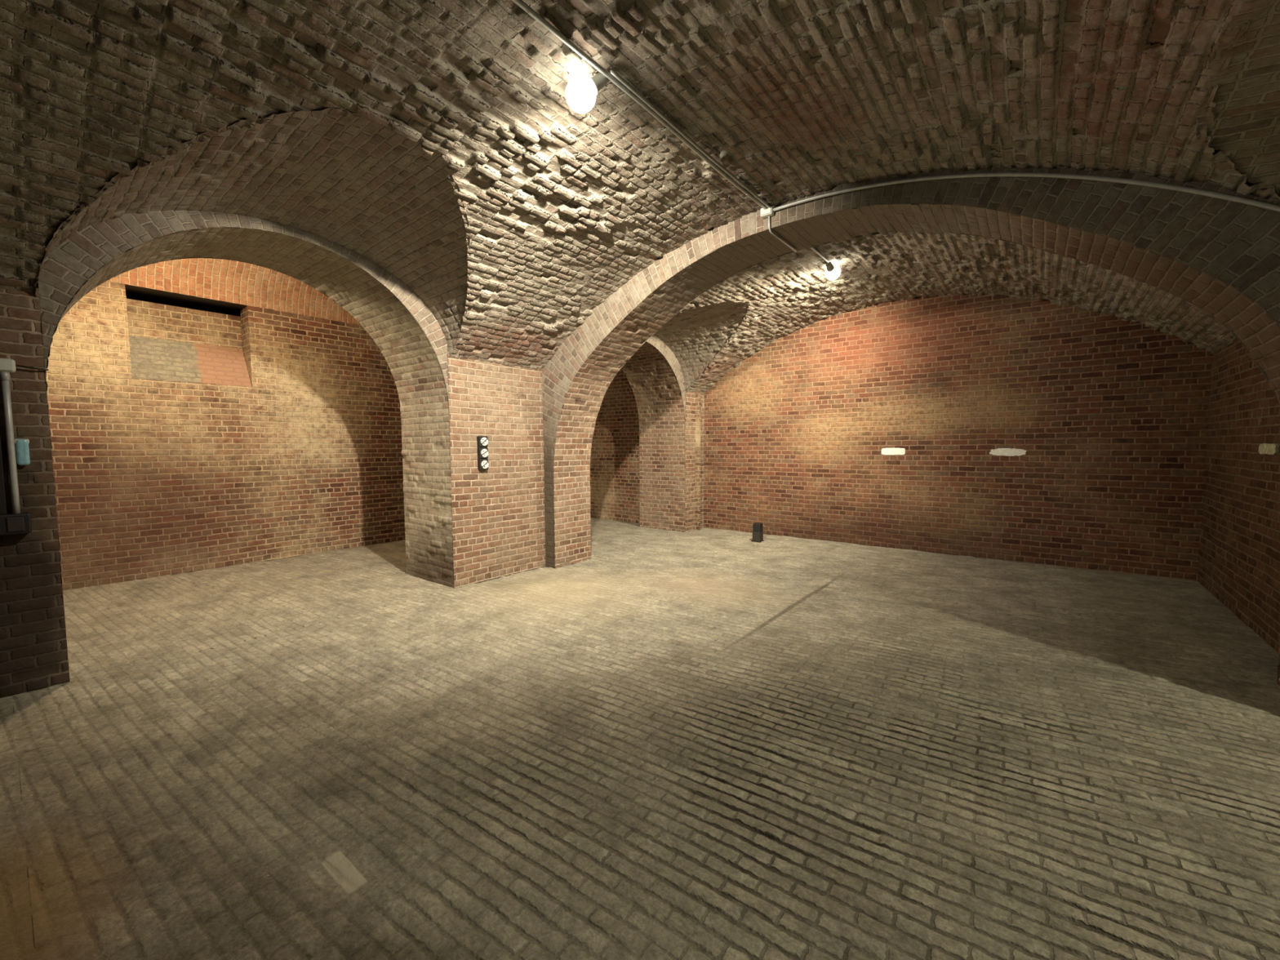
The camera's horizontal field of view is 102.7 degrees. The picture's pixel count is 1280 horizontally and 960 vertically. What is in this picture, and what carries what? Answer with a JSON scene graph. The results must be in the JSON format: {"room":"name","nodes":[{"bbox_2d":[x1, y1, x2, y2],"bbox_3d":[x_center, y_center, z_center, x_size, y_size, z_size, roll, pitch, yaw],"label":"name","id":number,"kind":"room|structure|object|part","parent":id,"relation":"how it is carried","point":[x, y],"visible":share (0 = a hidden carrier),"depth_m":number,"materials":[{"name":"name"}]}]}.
{"room":"vaulted brick cellar","nodes":[
{"label":"vaulted brick cellar","id":0,"kind":"room"},
{"bbox_2d":[0,209,704,697],"bbox_3d":[-2.647,-1.022,5.900,1.100,4.500,11.266,3,5,38],"label":"wall","id":1,"kind":"structure","parent":0,"point":[464,524],"depth_m":5.70,"materials":[{"name":"brick"}]},
{"bbox_2d":[0,437,6,514],"bbox_3d":[-4.074,-0.231,3.238,0.030,0.900,0.035,3,5,38],"label":"channel","id":2,"kind":"object","parent":1,"relation":"attached to","point":[2,496],"visible":1,"depth_m":3.25,"materials":[{"name":"black plastic"}]},
{"bbox_2d":[0,358,16,373],"bbox_3d":[-4.052,-0.725,3.210,0.068,0.085,0.170,3,5,38],"label":"junction box","id":3,"kind":"object","parent":1,"relation":"attached to","point":[8,365],"visible":1,"depth_m":3.23,"materials":[{"name":"plastic"}]},
{"bbox_2d":[15,364,48,370],"bbox_3d":[-3.968,-0.733,3.334,0.022,0.022,0.150,2,4,32],"label":"rod","id":4,"kind":"object","parent":3,"relation":"attached to","point":[18,366],"visible":1,"depth_m":3.33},
{"bbox_2d":[0,371,20,513],"bbox_3d":[-4.029,-0.233,3.274,0.044,0.920,0.044,3,5,38],"label":"conduit pipe","id":5,"kind":"object","parent":1,"relation":"attached to","point":[5,377],"visible":0.95,"depth_m":3.26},
{"bbox_2d":[0,512,31,535],"bbox_3d":[-4.035,0.283,3.273,0.094,0.130,0.180,3,5,38],"label":"outlet box","id":6,"kind":"object","parent":1,"relation":"attached to","point":[10,523],"visible":1,"depth_m":3.27,"materials":[{"name":"black plastic"}]},
{"bbox_2d":[14,439,30,465],"bbox_3d":[-4.003,-0.181,3.318,0.035,0.170,0.062,3,5,38],"label":"tag","id":7,"kind":"object","parent":1,"relation":"attached to","point":[22,449],"visible":1,"depth_m":3.31,"materials":[{"name":"blue plastic"}]},
{"bbox_2d":[476,435,488,470],"bbox_3d":[-1.851,-0.318,6.030,0.069,0.400,0.115,3,5,38],"label":"wall fitting","id":8,"kind":"object","parent":1,"relation":"attached to","point":[482,441],"visible":1,"depth_m":6.00,"materials":[{"name":"black plastic"}]},
{"bbox_3d":[-1.839,-0.318,6.020,0.014,0.125,0.112,3,5,38],"label":"frame","id":9,"kind":"part","parent":8,"relation":"part of","materials":[{"name":"black plastic"}]},
{"bbox_3d":[-1.839,-0.452,6.011,0.014,0.125,0.112,3,5,38],"label":"frame","id":10,"kind":"part","parent":8,"relation":"part of","materials":[{"name":"black plastic"}]},
{"bbox_3d":[-1.838,-0.183,6.029,0.014,0.125,0.112,3,5,38],"label":"frame","id":11,"kind":"part","parent":8,"relation":"part of","materials":[{"name":"black plastic"}]},
{"bbox_2d":[760,205,774,218],"bbox_3d":[1.161,-2.449,4.673,0.115,0.075,0.069,3,5,38],"label":"junction box","id":12,"kind":"object","parent":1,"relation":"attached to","point":[769,211],"visible":1,"depth_m":4.65,"materials":[{"name":"plastic"}]},
{"bbox_2d":[768,216,796,252],"bbox_3d":[1.379,-2.370,4.936,0.022,0.148,0.655,3,5,38],"label":"conduit pipe","id":13,"kind":"object","parent":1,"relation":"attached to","point":[769,220],"visible":1,"depth_m":4.82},
{"bbox_2d":[542,165,1279,685],"bbox_3d":[1.548,-0.647,4.979,6.702,3.830,0.701,3,5,38],"label":"arch","id":14,"kind":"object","parent":1,"relation":"attached to","point":[1221,257],"depth_m":3.92,"materials":[{"name":"brick"}]},
{"bbox_2d":[773,172,1279,212],"bbox_3d":[2.459,-1.922,3.694,3.168,0.977,0.028,3,5,38],"label":"conduit pipe","id":15,"kind":"object","parent":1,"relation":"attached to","point":[1122,180],"visible":1,"depth_m":3.39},
{"bbox_2d":[46,232,700,590],"bbox_3d":[-4.320,-1.044,7.137,4.258,4.400,11.251,3,5,44],"label":"wall","id":16,"kind":"structure","parent":0,"point":[153,477],"depth_m":6.95,"materials":[{"name":"brick"}]},
{"bbox_2d":[0,517,1279,959],"bbox_3d":[2.039,1.442,2.347,18.000,0.041,11.446,3,5,38],"label":"floor","id":17,"kind":"structure","parent":0,"point":[620,753],"depth_m":2.60,"materials":[{"name":"brick"}]},
{"bbox_2d":[751,522,763,542],"bbox_3d":[1.985,0.878,8.619,0.160,0.307,0.160,3,5,38],"label":"box","id":18,"kind":"object","parent":17,"relation":"on","point":[757,527],"visible":1,"depth_m":8.57,"materials":[{"name":"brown metal"}]},
{"bbox_2d":[0,0,1279,394],"bbox_3d":[0.381,-1.822,3.434,6.862,1.313,11.346,3,5,38],"label":"ceiling","id":19,"kind":"structure","parent":0,"point":[441,144],"depth_m":3.06,"materials":[{"name":"brick"}]},
{"bbox_2d":[565,72,606,113],"bbox_3d":[-0.320,-2.278,2.992,0.213,0.227,0.208,3,5,38],"label":"globe lamp","id":20,"kind":"object","parent":19,"relation":"attached to","point":[581,91],"visible":0.98,"depth_m":2.95,"materials":[{"name":"white glass"}]},
{"bbox_3d":[-0.345,-2.252,2.993,0.175,0.176,0.175,3,5,38],"label":"globe","id":21,"kind":"part","parent":20,"relation":"part of","materials":[{"name":"white glass"}]},
{"bbox_2d":[587,72,606,95],"bbox_3d":[-0.252,-2.322,2.997,0.116,0.115,0.092,-1,4,-5],"label":"socket","id":22,"kind":"object","parent":20,"relation":"attached to","point":[597,82],"depth_m":2.96,"materials":[{"name":"plastic"}]},
{"bbox_2d":[511,0,767,209],"bbox_3d":[-0.987,-2.276,1.960,0.039,0.043,6.890,3,5,38],"label":"conduit pipe","id":23,"kind":"object","parent":19,"relation":"attached to","point":[521,3],"visible":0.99,"depth_m":3.06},
{"bbox_2d":[609,69,769,208],"bbox_3d":[0.506,-2.406,3.789,0.022,0.032,2.160,3,5,38],"label":"conduit pipe","id":24,"kind":"object","parent":19,"relation":"attached to","point":[612,72],"visible":1,"depth_m":3.49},
{"bbox_2d":[810,247,829,262],"bbox_3d":[1.916,-2.535,5.625,0.028,0.028,0.945,3,5,38],"label":"conduit pipe","id":25,"kind":"object","parent":19,"relation":"attached to","point":[814,249],"visible":0.59,"depth_m":5.76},
{"bbox_2d":[825,261,840,279],"bbox_3d":[2.290,-2.509,6.133,0.175,0.184,0.304,3,5,38],"label":"globe lamp","id":26,"kind":"object","parent":19,"relation":"attached to","point":[833,272],"visible":0.99,"depth_m":6.11,"materials":[{"name":"white glass"}]},
{"bbox_2d":[825,261,834,271],"bbox_3d":[2.259,-2.538,6.092,0.092,0.104,0.108,3,5,38],"label":"socket","id":27,"kind":"object","parent":26,"relation":"attached to","point":[830,267],"depth_m":6.07,"materials":[{"name":"plastic"}]},
{"bbox_2d":[703,293,1213,581],"bbox_3d":[3.876,-0.855,7.917,6.722,3.840,0.027,3,5,38],"label":"wall","id":28,"kind":"structure","parent":0,"point":[1108,414],"depth_m":7.24,"materials":[{"name":"red brick"}]},
{"bbox_2d":[880,448,905,454],"bbox_3d":[3.917,-0.442,7.913,0.342,0.110,0.020,3,5,38],"label":"paint mark","id":29,"kind":"object","parent":28,"relation":"attached to","point":[884,451],"visible":1,"depth_m":7.90,"materials":[{"name":"white paint"}]},
{"bbox_2d":[989,448,1026,456],"bbox_3d":[5.045,-0.383,7.023,0.417,0.109,0.020,3,5,38],"label":"paint mark","id":30,"kind":"object","parent":28,"relation":"attached to","point":[999,451],"visible":1,"depth_m":7.01,"materials":[{"name":"white paint"}]},
{"bbox_2d":[1197,337,1279,653],"bbox_3d":[3.441,-0.591,1.109,1.116,4.200,11.269,3,5,38],"label":"wall","id":31,"kind":"structure","parent":0,"point":[1239,559],"depth_m":4.75,"materials":[{"name":"brick"}]},
{"bbox_2d":[1257,443,1279,454],"bbox_3d":[5.196,-0.257,4.228,0.020,0.096,0.428,3,5,38],"label":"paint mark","id":32,"kind":"object","parent":31,"relation":"attached to","point":[1264,448],"visible":1,"depth_m":4.20,"materials":[{"name":"white paint"}]}
]}

